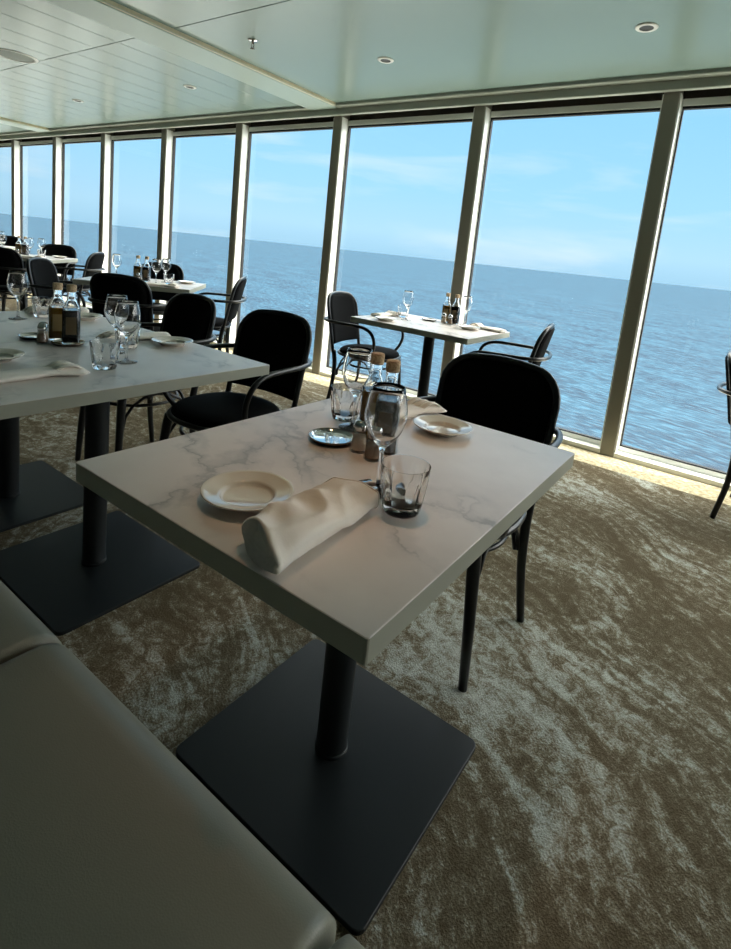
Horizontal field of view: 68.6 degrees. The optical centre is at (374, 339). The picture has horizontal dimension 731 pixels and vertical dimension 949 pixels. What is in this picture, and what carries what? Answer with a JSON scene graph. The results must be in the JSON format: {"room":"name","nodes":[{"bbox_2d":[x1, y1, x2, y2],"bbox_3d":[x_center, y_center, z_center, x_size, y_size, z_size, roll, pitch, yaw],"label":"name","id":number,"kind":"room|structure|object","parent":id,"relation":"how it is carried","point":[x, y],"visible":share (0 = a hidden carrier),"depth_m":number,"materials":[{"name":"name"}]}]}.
{"room":"ship interior","nodes":[
{"label":"ship interior","id":0,"kind":"room"},
{"bbox_2d":[0,295,730,948],"bbox_3d":[-2.624,0.646,2.125,25.600,0.100,6.757,12,11,34],"label":"floor","id":1,"kind":"structure","parent":0,"point":[590,808],"depth_m":1.51,"materials":[{"name":"carpet"}]},
{"bbox_2d":[0,235,23,296],"bbox_3d":[-5.453,-1.069,7.810,0.560,0.879,0.583,5,9,-8],"label":"dining chair","id":2,"kind":"object","parent":1,"relation":"on","point":[11,240],"visible":0.12,"depth_m":7.98,"materials":[{"name":"black"}]},
{"bbox_2d":[0,247,32,310],"bbox_3d":[-3.718,-0.506,5.459,0.560,0.879,0.583,5,9,-8],"label":"dining chair","id":3,"kind":"object","parent":1,"relation":"on","point":[10,259],"visible":0.46,"depth_m":5.22,"materials":[{"name":"black"}]},
{"bbox_2d":[20,254,77,310],"bbox_3d":[-4.001,-0.577,6.107,0.880,0.750,0.680,5,9,-8],"label":"dining table","id":4,"kind":"object","parent":1,"relation":"on","point":[52,259],"visible":0.16,"depth_m":6.10,"materials":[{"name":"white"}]},
{"bbox_2d":[0,234,6,246],"bbox_3d":[-4.204,-1.076,6.047,0.080,0.206,0.080,5,9,-8],"label":"wine glass","id":5,"kind":"object","parent":4,"relation":"on","point":[3,239],"visible":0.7,"depth_m":6.02,"materials":[{"name":"clear glass"}]},
{"bbox_2d":[15,236,21,253],"bbox_3d":[-4.037,-1.066,6.078,0.058,0.212,0.060,5,9,-8],"label":"oil bottle","id":6,"kind":"object","parent":4,"relation":"on","point":[18,243],"visible":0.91,"depth_m":6.06,"materials":[{"name":"clear glass"}]},
{"bbox_2d":[21,236,28,255],"bbox_3d":[-3.954,-1.054,6.060,0.058,0.212,0.060,5,9,-8],"label":"vinegar bottle","id":7,"kind":"object","parent":4,"relation":"on","point":[24,249],"visible":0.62,"depth_m":6.04,"materials":[{"name":"clear glass"}]},
{"bbox_2d":[25,238,33,255],"bbox_3d":[-3.819,-1.016,5.929,0.080,0.206,0.080,5,9,-8],"label":"wine glass","id":8,"kind":"object","parent":4,"relation":"on","point":[29,242],"visible":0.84,"depth_m":5.90,"materials":[{"name":"clear glass"}]},
{"bbox_2d":[37,238,45,248],"bbox_3d":[-3.825,-1.052,6.147,0.080,0.206,0.080,5,9,-8],"label":"wine glass","id":9,"kind":"object","parent":4,"relation":"on","point":[41,242],"visible":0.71,"depth_m":6.11,"materials":[{"name":"clear glass"}]},
{"bbox_2d":[37,249,45,256],"bbox_3d":[-3.756,-0.966,6.037,0.087,0.088,0.087,5,9,-8],"label":"water tumbler","id":10,"kind":"object","parent":4,"relation":"on","point":[41,252],"visible":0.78,"depth_m":6.01,"materials":[{"name":"clear glass"}]},
{"bbox_2d":[28,244,77,280],"bbox_3d":[-4.093,-0.755,6.758,0.560,0.879,0.583,5,9,-8],"label":"dining chair","id":11,"kind":"object","parent":1,"relation":"on","point":[51,249],"visible":0.23,"depth_m":6.92,"materials":[{"name":"black"}]},
{"bbox_2d":[26,257,92,312],"bbox_3d":[-2.498,-0.203,4.387,0.583,0.879,0.560,5,9,-8],"label":"dining chair","id":12,"kind":"object","parent":1,"relation":"on","point":[42,272],"visible":0.33,"depth_m":4.29,"materials":[{"name":"black"}]},
{"bbox_2d":[0,311,153,532],"bbox_3d":[-1.535,0.308,2.247,0.700,0.750,0.895,12,11,34],"label":"dining table","id":13,"kind":"object","parent":1,"relation":"on","point":[30,492],"visible":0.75,"depth_m":2.27,"materials":[{"name":"black"}]},
{"bbox_2d":[7,271,28,319],"bbox_3d":[-1.542,-0.190,2.316,0.080,0.206,0.080,10,10,23],"label":"wine glass","id":14,"kind":"object","parent":13,"relation":"on","point":[17,281],"visible":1,"depth_m":2.29,"materials":[{"name":"clear glass"}]},
{"bbox_2d":[17,332,37,339],"bbox_3d":[-1.265,-0.010,1.995,0.110,0.012,0.110,8,9,11],"label":"dish","id":15,"kind":"object","parent":13,"relation":"on","point":[30,335],"visible":0.59,"depth_m":1.99,"materials":[{"name":"silver metal"}]},
{"bbox_2d":[31,296,51,317],"bbox_3d":[-1.506,-0.144,2.429,0.087,0.088,0.087,8,9,11],"label":"water tumbler","id":16,"kind":"object","parent":13,"relation":"on","point":[40,304],"visible":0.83,"depth_m":2.40,"materials":[{"name":"clear glass"}]},
{"bbox_2d":[22,305,88,313],"bbox_3d":[-1.534,-0.145,2.578,0.128,0.034,0.268,13,12,39],"label":"rolled napkin","id":17,"kind":"object","parent":13,"relation":"on","point":[28,309],"visible":0.27,"depth_m":2.51,"materials":[{"name":"white fabric"}]},
{"bbox_2d":[48,282,64,339],"bbox_3d":[-1.188,-0.106,2.006,0.058,0.212,0.060,0,11,-34],"label":"oil bottle","id":18,"kind":"object","parent":13,"relation":"on","point":[55,306],"visible":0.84,"depth_m":1.98,"materials":[{"name":"clear glass"}]},
{"bbox_2d":[80,312,102,320],"bbox_3d":[-1.350,-0.103,2.488,0.158,0.021,0.158,12,11,34],"label":"plate","id":19,"kind":"object","parent":13,"relation":"on","point":[85,316],"visible":0.64,"depth_m":2.52,"materials":[{"name":"beige ceramic"}]},
{"bbox_2d":[56,252,104,306],"bbox_3d":[-3.441,-0.588,6.151,0.583,0.879,0.560,5,9,-8],"label":"dining chair","id":20,"kind":"object","parent":1,"relation":"on","point":[93,265],"visible":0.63,"depth_m":6.02,"materials":[{"name":"black fabric"}]},
{"bbox_2d":[88,273,166,331],"bbox_3d":[-1.756,-0.051,3.933,0.560,0.879,0.583,7,9,5],"label":"dining chair","id":21,"kind":"object","parent":1,"relation":"on","point":[101,284],"visible":0.31,"depth_m":3.63,"materials":[{"name":"black fabric"}]},
{"bbox_2d":[0,337,269,635],"bbox_3d":[-0.965,0.432,1.856,0.700,0.750,0.895,12,11,34],"label":"dining table","id":22,"kind":"object","parent":1,"relation":"on","point":[71,577],"visible":0.91,"depth_m":1.81,"materials":[{"name":"stone"}]},
{"bbox_2d":[0,348,24,362],"bbox_3d":[-1.165,0.053,1.641,0.158,0.021,0.158,12,11,34],"label":"plate","id":23,"kind":"object","parent":22,"relation":"on","point":[6,355],"visible":1,"depth_m":1.68,"materials":[{"name":"beige ceramic"}]},
{"bbox_2d":[35,322,49,342],"bbox_3d":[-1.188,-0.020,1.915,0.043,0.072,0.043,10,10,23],"label":"pepper shaker","id":24,"kind":"object","parent":22,"relation":"on","point":[41,337],"visible":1,"depth_m":1.90,"materials":[{"name":"clear glass"}]},
{"bbox_2d":[0,360,89,382],"bbox_3d":[-0.956,0.089,1.508,0.128,0.034,0.268,12,11,34],"label":"rolled napkin","id":25,"kind":"object","parent":22,"relation":"on","point":[59,367],"visible":1,"depth_m":1.51,"materials":[{"name":"white fabric"}]},
{"bbox_2d":[50,339,84,346],"bbox_3d":[-1.114,0.014,1.945,0.110,0.012,0.110,12,11,34],"label":"dish","id":26,"kind":"object","parent":22,"relation":"on","point":[57,342],"visible":0.7,"depth_m":1.92,"materials":[{"name":"silver metal"}]},
{"bbox_2d":[62,284,80,343],"bbox_3d":[-1.097,-0.091,1.937,0.058,0.212,0.060,1,10,-29],"label":"vinegar bottle","id":27,"kind":"object","parent":26,"relation":"on","point":[71,311],"visible":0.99,"depth_m":1.92,"materials":[{"name":"clear glass"}]},
{"bbox_2d":[89,338,120,370],"bbox_3d":[-0.842,0.048,1.671,0.087,0.088,0.087,10,10,23],"label":"water tumbler","id":28,"kind":"object","parent":22,"relation":"on","point":[104,352],"visible":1,"depth_m":1.64,"materials":[{"name":"clear glass"}]},
{"bbox_2d":[104,294,127,353],"bbox_3d":[-0.910,-0.054,1.888,0.080,0.206,0.080,4,9,-11],"label":"wine glass","id":29,"kind":"object","parent":22,"relation":"on","point":[111,300],"visible":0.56,"depth_m":1.85,"materials":[{"name":"clear glass"}]},
{"bbox_2d":[114,299,140,363],"bbox_3d":[-0.819,-0.025,1.771,0.080,0.206,0.080,7,9,6],"label":"wine glass","id":30,"kind":"object","parent":22,"relation":"on","point":[127,315],"visible":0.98,"depth_m":1.74,"materials":[{"name":"clear glass"}]},
{"bbox_2d":[117,324,140,348],"bbox_3d":[-0.919,-0.012,1.996,0.087,0.088,0.087,5,9,-6],"label":"water tumbler","id":31,"kind":"object","parent":22,"relation":"on","point":[133,340],"visible":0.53,"depth_m":1.97,"materials":[{"name":"clear glass"}]},
{"bbox_2d":[95,330,170,339],"bbox_3d":[-0.967,-0.017,2.154,0.268,0.034,0.128,-3,13,-45],"label":"rolled napkin","id":32,"kind":"object","parent":22,"relation":"on","point":[110,334],"visible":0.44,"depth_m":2.15,"materials":[{"name":"white fabric"}]},
{"bbox_2d":[151,336,192,346],"bbox_3d":[-0.806,0.012,2.133,0.158,0.021,0.158,12,11,34],"label":"plate","id":33,"kind":"object","parent":22,"relation":"on","point":[169,341],"visible":1,"depth_m":2.16,"materials":[{"name":"beige ceramic"}]},
{"bbox_2d":[73,276,205,292],"bbox_3d":[-1.989,-0.121,4.605,0.880,0.750,0.680,5,9,-8],"label":"dining table","id":34,"kind":"object","parent":1,"relation":"on","point":[194,287],"visible":0.09,"depth_m":4.27,"materials":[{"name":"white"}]},
{"bbox_2d":[111,254,121,272],"bbox_3d":[-2.192,-0.620,4.545,0.080,0.206,0.080,5,9,-8],"label":"wine glass","id":35,"kind":"object","parent":34,"relation":"on","point":[116,259],"visible":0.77,"depth_m":4.51,"materials":[{"name":"clear glass"}]},
{"bbox_2d":[133,255,141,278],"bbox_3d":[-2.025,-0.610,4.577,0.058,0.212,0.060,5,9,-8],"label":"oil bottle","id":36,"kind":"object","parent":34,"relation":"on","point":[137,268],"visible":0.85,"depth_m":4.55,"materials":[{"name":"clear glass"}]},
{"bbox_2d":[142,256,150,281],"bbox_3d":[-1.942,-0.598,4.558,0.058,0.212,0.060,5,9,-8],"label":"vinegar bottle","id":37,"kind":"object","parent":34,"relation":"on","point":[146,268],"visible":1,"depth_m":4.54,"materials":[{"name":"clear glass"}]},
{"bbox_2d":[151,259,161,282],"bbox_3d":[-1.806,-0.560,4.428,0.080,0.206,0.080,5,9,-8],"label":"wine glass","id":38,"kind":"object","parent":34,"relation":"on","point":[156,264],"visible":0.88,"depth_m":4.39,"materials":[{"name":"clear glass"}]},
{"bbox_2d":[146,282,179,287],"bbox_3d":[-1.705,-0.442,4.302,0.268,0.034,0.128,5,9,-8],"label":"rolled napkin","id":39,"kind":"object","parent":34,"relation":"on","point":[173,285],"visible":0.96,"depth_m":4.27,"materials":[{"name":"white fabric"}]},
{"bbox_2d":[161,258,170,282],"bbox_3d":[-1.812,-0.596,4.645,0.080,0.206,0.080,5,9,-8],"label":"wine glass","id":40,"kind":"object","parent":34,"relation":"on","point":[166,263],"visible":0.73,"depth_m":4.61,"materials":[{"name":"clear glass"}]},
{"bbox_2d":[164,273,174,283],"bbox_3d":[-1.744,-0.510,4.535,0.087,0.088,0.087,5,9,-8],"label":"water tumbler","id":41,"kind":"object","parent":34,"relation":"on","point":[168,277],"visible":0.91,"depth_m":4.50,"materials":[{"name":"clear glass"}]},
{"bbox_2d":[177,280,194,283],"bbox_3d":[-1.673,-0.505,4.760,0.158,0.021,0.158,5,9,-8],"label":"plate","id":42,"kind":"object","parent":34,"relation":"on","point":[180,281],"visible":1,"depth_m":4.73,"materials":[{"name":"beige ceramic"}]},
{"bbox_2d":[75,293,215,460],"bbox_3d":[-1.153,0.206,2.742,0.560,0.879,0.583,13,11,37],"label":"dining chair","id":43,"kind":"object","parent":1,"relation":"on","point":[192,316],"visible":0.42,"depth_m":2.79,"materials":[{"name":"black"}]},
{"bbox_2d":[142,262,183,319],"bbox_3d":[-2.157,-0.302,5.226,0.560,0.879,0.583,5,9,-8],"label":"dining chair","id":44,"kind":"object","parent":1,"relation":"on","point":[175,269],"visible":0.12,"depth_m":5.38,"materials":[{"name":"black"}]},
{"bbox_2d":[0,580,364,948],"bbox_3d":[-0.864,0.565,0.626,6.740,0.900,0.948,12,11,34],"label":"banquette","id":45,"kind":"object","parent":1,"relation":"on","point":[108,840],"visible":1,"depth_m":0.66,"materials":[{"name":"beige leather"}]},
{"bbox_2d":[0,580,61,663],"bbox_3d":[-1.043,0.579,0.926,0.667,0.191,0.668,12,11,34],"label":"seat cushion","id":46,"kind":"object","parent":45,"relation":"on","point":[21,631],"depth_m":0.98,"materials":[{"name":"grey leather"}]},
{"bbox_2d":[329,934,364,948],"bbox_3d":[0.041,0.814,0.182,0.667,0.191,0.668,12,11,34],"label":"seat cushion","id":47,"kind":"object","parent":45,"relation":"on","point":[347,941],"depth_m":0.60,"materials":[{"name":"grey leather"}]},
{"bbox_2d":[199,276,246,352],"bbox_3d":[-1.429,-0.132,4.649,0.583,0.879,0.560,5,9,-8],"label":"dining chair","id":48,"kind":"object","parent":1,"relation":"on","point":[221,324],"visible":0.47,"depth_m":4.50,"materials":[{"name":"black"}]},
{"bbox_2d":[159,309,311,440],"bbox_3d":[-0.619,0.319,2.393,0.560,0.879,0.583,11,11,30],"label":"dining chair","id":49,"kind":"object","parent":1,"relation":"on","point":[282,340],"visible":0.61,"depth_m":2.43,"materials":[{"name":"black"}]},
{"bbox_2d":[76,398,574,935],"bbox_3d":[-0.067,0.627,1.240,0.684,0.750,0.895,12,11,34],"label":"dining table","id":50,"kind":"object","parent":1,"relation":"on","point":[341,775],"visible":0.87,"depth_m":1.12,"materials":[{"name":"stone"}]},
{"bbox_2d":[200,470,293,511],"bbox_3d":[-0.221,0.268,0.930,0.158,0.021,0.158,12,11,34],"label":"plate","id":51,"kind":"object","parent":50,"relation":"on","point":[238,490],"visible":0.97,"depth_m":0.94,"materials":[{"name":"beige ceramic"}]},
{"bbox_2d":[242,477,379,573],"bbox_3d":[-0.095,0.273,0.854,0.107,0.062,0.307,11,11,30],"label":"rolled napkin","id":52,"kind":"object","parent":50,"relation":"on","point":[283,531],"visible":1,"depth_m":0.79,"materials":[{"name":"white fabric"}]},
{"bbox_2d":[308,428,352,446],"bbox_3d":[-0.102,0.232,1.261,0.110,0.012,0.110,12,11,34],"label":"dish","id":53,"kind":"object","parent":50,"relation":"on","point":[329,437],"visible":0.9,"depth_m":1.27,"materials":[{"name":"grey metal"}]},
{"bbox_2d":[331,383,361,421],"bbox_3d":[-0.077,0.169,1.424,0.087,0.088,0.087,9,10,17],"label":"water tumbler","id":54,"kind":"object","parent":50,"relation":"on","point":[342,398],"visible":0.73,"depth_m":1.39,"materials":[{"name":"clear glass"}]},
{"bbox_2d":[338,346,372,432],"bbox_3d":[-0.047,0.125,1.347,0.080,0.206,0.080,2,10,-23],"label":"wine glass","id":55,"kind":"object","parent":50,"relation":"on","point":[356,368],"visible":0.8,"depth_m":1.31,"materials":[{"name":"clear glass"}]},
{"bbox_2d":[349,419,366,453],"bbox_3d":[-0.034,0.217,1.208,0.043,0.072,0.043,12,11,34],"label":"salt shaker","id":56,"kind":"object","parent":50,"relation":"on","point":[359,440],"visible":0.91,"depth_m":1.20,"materials":[{"name":"clear glass"}]},
{"bbox_2d":[357,352,384,441],"bbox_3d":[-0.003,0.137,1.285,0.058,0.212,0.060,5,9,-4],"label":"oil bottle","id":57,"kind":"object","parent":50,"relation":"on","point":[377,358],"visible":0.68,"depth_m":1.26,"materials":[{"name":"clear glass"}]},
{"bbox_2d":[364,433,379,461],"bbox_3d":[-0.002,0.227,1.168,0.043,0.072,0.043,12,11,34],"label":"pepper shaker","id":58,"kind":"object","parent":50,"relation":"on","point":[372,451],"visible":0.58,"depth_m":1.16,"materials":[{"name":"clear glass"}]},
{"bbox_2d":[364,382,407,499],"bbox_3d":[0.015,0.187,1.001,0.080,0.206,0.080,12,11,34],"label":"wine glass","id":59,"kind":"object","parent":50,"relation":"on","point":[386,409],"visible":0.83,"depth_m":0.96,"materials":[{"name":"clear glass"}]},
{"bbox_2d":[371,359,400,454],"bbox_3d":[0.031,0.151,1.218,0.058,0.212,0.060,8,9,10],"label":"vinegar bottle","id":60,"kind":"object","parent":50,"relation":"on","point":[392,365],"visible":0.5,"depth_m":1.20,"materials":[{"name":"clear glass"}]},
{"bbox_2d":[380,454,430,518],"bbox_3d":[0.050,0.261,0.942,0.087,0.088,0.087,12,11,34],"label":"water tumbler","id":61,"kind":"object","parent":50,"relation":"on","point":[404,479],"visible":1,"depth_m":0.91,"materials":[{"name":"clear glass"}]},
{"bbox_2d":[407,397,446,418],"bbox_3d":[0.091,0.198,1.518,0.128,0.034,0.268,13,12,38],"label":"rolled napkin","id":62,"kind":"object","parent":50,"relation":"on","point":[416,405],"visible":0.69,"depth_m":1.55,"materials":[{"name":"white fabric"}]},
{"bbox_2d":[413,415,472,436],"bbox_3d":[0.178,0.233,1.410,0.158,0.021,0.158,12,11,34],"label":"plate","id":63,"kind":"object","parent":50,"relation":"on","point":[437,425],"visible":1,"depth_m":1.43,"materials":[{"name":"beige ceramic"}]},
{"bbox_2d":[324,291,403,398],"bbox_3d":[-0.094,0.102,4.075,0.583,0.879,0.560,10,10,25],"label":"dining chair","id":64,"kind":"object","parent":1,"relation":"on","point":[341,305],"visible":0.57,"depth_m":4.03,"materials":[{"name":"black"}]},
{"bbox_2d":[350,314,509,396],"bbox_3d":[0.348,0.265,3.752,0.880,0.750,0.680,12,11,34],"label":"dining table","id":65,"kind":"object","parent":1,"relation":"on","point":[431,330],"visible":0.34,"depth_m":3.58,"materials":[{"name":"stone"}]},
{"bbox_2d":[370,310,397,315],"bbox_3d":[0.081,-0.186,3.893,0.128,0.034,0.268,12,11,34],"label":"rolled napkin","id":66,"kind":"object","parent":65,"relation":"on","point":[387,313],"visible":0.87,"depth_m":3.86,"materials":[{"name":"white fabric"}]},
{"bbox_2d":[374,316,396,321],"bbox_3d":[0.073,-0.137,3.628,0.158,0.021,0.158,12,11,34],"label":"plate","id":67,"kind":"object","parent":65,"relation":"on","point":[381,318],"visible":1,"depth_m":3.63,"materials":[{"name":"beige ceramic"}]},
{"bbox_2d":[398,305,409,317],"bbox_3d":[0.208,-0.204,3.920,0.087,0.088,0.087,11,10,28],"label":"water tumbler","id":68,"kind":"object","parent":65,"relation":"on","point":[401,308],"visible":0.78,"depth_m":3.89,"materials":[{"name":"clear glass"}]},
{"bbox_2d":[401,290,413,320],"bbox_3d":[0.228,-0.237,3.768,0.080,0.206,0.080,9,10,17],"label":"wine glass","id":69,"kind":"object","parent":65,"relation":"on","point":[408,296],"visible":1,"depth_m":3.73,"materials":[{"name":"clear glass"}]},
{"bbox_2d":[441,293,450,322],"bbox_3d":[0.523,-0.231,3.904,0.058,0.212,0.060,8,9,11],"label":"oil bottle","id":70,"kind":"object","parent":65,"relation":"on","point":[446,308],"visible":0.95,"depth_m":3.88,"materials":[{"name":"clear glass"}]},
{"bbox_2d":[450,294,460,323],"bbox_3d":[0.584,-0.218,3.862,0.058,0.212,0.060,10,10,23],"label":"vinegar bottle","id":71,"kind":"object","parent":65,"relation":"on","point":[456,308],"visible":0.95,"depth_m":3.84,"materials":[{"name":"clear glass"}]},
{"bbox_2d":[462,296,472,324],"bbox_3d":[0.657,-0.206,3.855,0.080,0.206,0.080,5,9,-6],"label":"wine glass","id":72,"kind":"object","parent":65,"relation":"on","point":[467,302],"visible":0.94,"depth_m":3.82,"materials":[{"name":"clear glass"}]},
{"bbox_2d":[457,324,479,329],"bbox_3d":[0.635,-0.077,3.630,0.158,0.021,0.158,12,11,34],"label":"plate","id":73,"kind":"object","parent":65,"relation":"on","point":[466,327],"visible":1,"depth_m":3.65,"materials":[{"name":"beige ceramic"}]},
{"bbox_2d":[470,323,506,332],"bbox_3d":[0.774,-0.084,3.712,0.128,0.034,0.268,-3,13,-45],"label":"rolled napkin","id":74,"kind":"object","parent":65,"relation":"on","point":[499,330],"visible":0.91,"depth_m":3.67,"materials":[{"name":"white fabric"}]},
{"bbox_2d":[407,353,562,691],"bbox_3d":[0.277,0.513,1.779,0.560,0.879,0.583,12,11,34],"label":"dining chair","id":75,"kind":"object","parent":1,"relation":"on","point":[520,398],"visible":0.37,"depth_m":1.85,"materials":[{"name":"black fabric"}]},
{"bbox_2d":[469,323,554,365],"bbox_3d":[0.811,0.294,3.481,0.583,0.879,0.560,10,10,21],"label":"dining chair","id":76,"kind":"object","parent":1,"relation":"on","point":[540,347],"visible":0.27,"depth_m":3.20,"materials":[{"name":"black"}]},
{"bbox_2d":[709,350,730,518],"bbox_3d":[2.100,0.537,2.822,0.560,0.879,0.583,-3,13,-45],"label":"dining chair","id":77,"kind":"object","parent":1,"relation":"on","point":[727,482],"visible":1,"depth_m":2.80,"materials":[{"name":"black metal"}]},
{"bbox_2d":[28,293,730,505],"bbox_3d":[-0.504,0.384,5.132,25.600,0.100,0.620,12,11,34],"label":"trim","id":78,"kind":"structure","parent":0,"point":[697,488],"depth_m":3.42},
{"bbox_3d":[-2.289,-1.847,1.825,25.600,0.100,7.007,12,11,34],"label":"ceiling","id":79,"kind":"structure","parent":0,"visible":0},
{"bbox_2d":[0,48,38,63],"bbox_3d":[-2.841,-2.236,4.231,0.320,0.010,0.320,12,11,34],"label":"ceiling speaker","id":80,"kind":"object","parent":79,"relation":"attached to","point":[13,55],"visible":1,"depth_m":4.23,"materials":[{"name":"white plastic"}]},
{"bbox_2d":[0,50,33,61],"bbox_3d":[-2.841,-2.234,4.231,0.262,0.003,0.262,12,11,34],"label":"grille","id":81,"kind":"object","parent":80,"relation":"attached to","point":[13,55],"depth_m":4.23,"materials":[{"name":"grey"}]},
{"bbox_2d":[0,117,51,132],"bbox_3d":[-6.677,-2.737,4.817,0.332,0.055,6.967,12,11,34],"label":"trim","id":82,"kind":"structure","parent":79,"relation":"attached to","point":[5,121],"depth_m":7.34,"materials":[{"name":"grey"}]},
{"bbox_2d":[45,0,338,109],"bbox_3d":[-2.440,-1.818,1.910,0.332,0.055,6.967,12,11,34],"label":"ceiling beam","id":83,"kind":"structure","parent":79,"relation":"attached to","point":[109,13],"depth_m":3.55,"materials":[{"name":"grey"}]},
{"bbox_2d":[248,38,257,49],"bbox_3d":[-0.768,-1.851,3.366,0.068,0.053,0.068,12,11,34],"label":"sprinkler","id":84,"kind":"object","parent":79,"relation":"attached to","point":[252,40],"visible":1,"depth_m":3.36,"materials":[{"name":"silver metal"}]},
{"bbox_2d":[0,0,730,132],"bbox_3d":[-3.729,-2.109,2.769,21.778,0.026,6.923,12,11,34],"label":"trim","id":85,"kind":"structure","parent":79,"relation":"attached to","point":[330,49],"depth_m":3.30,"materials":[{"name":"grey"}]},
{"bbox_2d":[0,67,730,139],"bbox_3d":[-0.309,-2.026,4.655,25.600,0.135,0.108,12,11,34],"label":"window header","id":86,"kind":"structure","parent":79,"relation":"attached to","point":[716,78],"depth_m":4.02,"materials":[{"name":"grey paint"}]},
{"bbox_2d":[377,57,393,63],"bbox_3d":[0.069,-1.807,3.462,0.106,0.016,0.106,12,11,34],"label":"recessed light","id":87,"kind":"object","parent":79,"relation":"in","point":[386,60],"visible":0.99,"depth_m":3.46,"materials":[{"name":"white plastic"}]},
{"bbox_2d":[635,23,658,32],"bbox_3d":[1.339,-1.539,2.639,0.106,0.016,0.106,12,11,34],"label":"recessed light","id":88,"kind":"object","parent":79,"relation":"in","point":[644,27],"visible":1,"depth_m":2.64,"materials":[{"name":"white plastic"}]},
{"bbox_3d":[-0.261,-0.760,5.125,25.600,3.000,0.190,12,11,34],"label":"wall","id":89,"kind":"structure","parent":0,"visible":0},
{"bbox_2d":[11,139,21,235],"bbox_3d":[-5.801,-2.024,8.681,0.090,2.400,0.120,12,11,34],"label":"trim","id":90,"kind":"structure","parent":89,"relation":"attached to","point":[20,140],"depth_m":8.55,"materials":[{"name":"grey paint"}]},
{"bbox_2d":[14,140,52,238],"bbox_3d":[-5.243,-1.889,8.307,1.280,2.310,0.117,12,11,34],"label":"window","id":91,"kind":"structure","parent":89,"relation":"in","point":[18,146],"depth_m":8.57,"materials":[{"name":"white paint"}]},
{"bbox_2d":[52,136,63,243],"bbox_3d":[-4.689,-1.783,7.918,0.090,2.400,0.120,12,11,34],"label":"trim","id":92,"kind":"structure","parent":89,"relation":"attached to","point":[54,137],"depth_m":7.79,"materials":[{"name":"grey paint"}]},
{"bbox_2d":[55,137,100,305],"bbox_3d":[-4.152,-1.652,7.559,1.230,2.310,0.117,12,11,34],"label":"window","id":93,"kind":"structure","parent":89,"relation":"in","point":[60,143],"depth_m":7.81,"materials":[{"name":"white paint"}]},
{"bbox_2d":[98,132,112,272],"bbox_3d":[-3.618,-1.550,7.183,0.090,2.400,0.120,12,11,34],"label":"trim","id":94,"kind":"structure","parent":89,"relation":"attached to","point":[102,153],"depth_m":7.06,"materials":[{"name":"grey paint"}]},
{"bbox_2d":[102,133,160,322],"bbox_3d":[-3.072,-1.418,6.818,1.250,2.310,0.117,12,11,34],"label":"window","id":95,"kind":"structure","parent":89,"relation":"in","point":[109,140],"depth_m":7.08,"materials":[{"name":"white paint"}]},
{"bbox_2d":[154,128,174,322],"bbox_3d":[-2.530,-1.315,6.437,0.090,2.400,0.120,12,11,34],"label":"trim","id":96,"kind":"structure","parent":89,"relation":"attached to","point":[164,131],"depth_m":6.32,"materials":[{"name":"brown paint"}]},
{"bbox_2d":[159,128,235,341],"bbox_3d":[-2.001,-1.186,6.083,1.210,2.310,0.117,12,11,34],"label":"window","id":97,"kind":"structure","parent":89,"relation":"in","point":[171,136],"depth_m":6.31,"materials":[{"name":"white paint"}]},
{"bbox_2d":[223,122,250,342],"bbox_3d":[-1.475,-1.086,5.713,0.090,2.400,0.120,12,11,34],"label":"trim","id":98,"kind":"structure","parent":89,"relation":"attached to","point":[238,139],"depth_m":5.62,"materials":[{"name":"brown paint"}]},
{"bbox_2d":[229,121,333,365],"bbox_3d":[-0.942,-0.956,5.357,1.217,2.310,0.117,12,11,34],"label":"window","id":99,"kind":"structure","parent":89,"relation":"in","point":[247,131],"depth_m":5.59,"materials":[{"name":"white paint"}]},
{"bbox_2d":[312,115,349,373],"bbox_3d":[-0.414,-0.856,4.985,0.090,2.400,0.120,12,11,34],"label":"trim","id":100,"kind":"structure","parent":89,"relation":"attached to","point":[337,125],"depth_m":4.92,"materials":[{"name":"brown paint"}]},
{"bbox_2d":[0,88,730,142],"bbox_3d":[-0.184,-2.049,4.830,25.600,0.260,0.300,12,11,34],"label":"trim","id":101,"kind":"structure","parent":89,"relation":"attached to","point":[718,92],"depth_m":4.27,"materials":[{"name":"grey metal"}]},
{"bbox_2d":[320,108,474,395],"bbox_3d":[0.144,-0.721,4.611,1.280,2.310,0.117,12,11,34],"label":"window","id":102,"kind":"structure","parent":89,"relation":"in","point":[347,125],"depth_m":4.84,"materials":[{"name":"white paint"}]},
{"bbox_2d":[440,105,491,376],"bbox_3d":[0.698,-0.614,4.222,0.090,2.400,0.120,12,11,34],"label":"trim","id":103,"kind":"structure","parent":89,"relation":"attached to","point":[479,111],"depth_m":4.11,"materials":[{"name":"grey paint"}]},
{"bbox_2d":[453,95,663,447],"bbox_3d":[1.219,-0.488,3.874,1.188,2.310,0.117,12,11,34],"label":"window","id":104,"kind":"structure","parent":89,"relation":"in","point":[645,106],"depth_m":3.90,"materials":[{"name":"white paint"}]},
{"bbox_2d":[600,91,683,456],"bbox_3d":[1.735,-0.389,3.511,0.090,2.400,0.120,12,11,34],"label":"trim","id":105,"kind":"structure","parent":89,"relation":"attached to","point":[670,104],"depth_m":3.45,"materials":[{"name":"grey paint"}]},
{"bbox_2d":[615,93,730,479],"bbox_3d":[2.255,-0.263,3.163,1.185,2.310,0.117,12,11,34],"label":"window","id":106,"kind":"structure","parent":89,"relation":"in","point":[720,102],"depth_m":3.45,"materials":[{"name":"white paint"}]},
{"label":"outside","id":107,"kind":"structure","parent":0,"visible":0},
{"bbox_2d":[0,213,730,471],"bbox_3d":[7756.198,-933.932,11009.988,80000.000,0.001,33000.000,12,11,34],"label":"sea","id":108,"kind":"structure","parent":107,"point":[677,410],"depth_m":264.37,"materials":[{"name":"liquid"}]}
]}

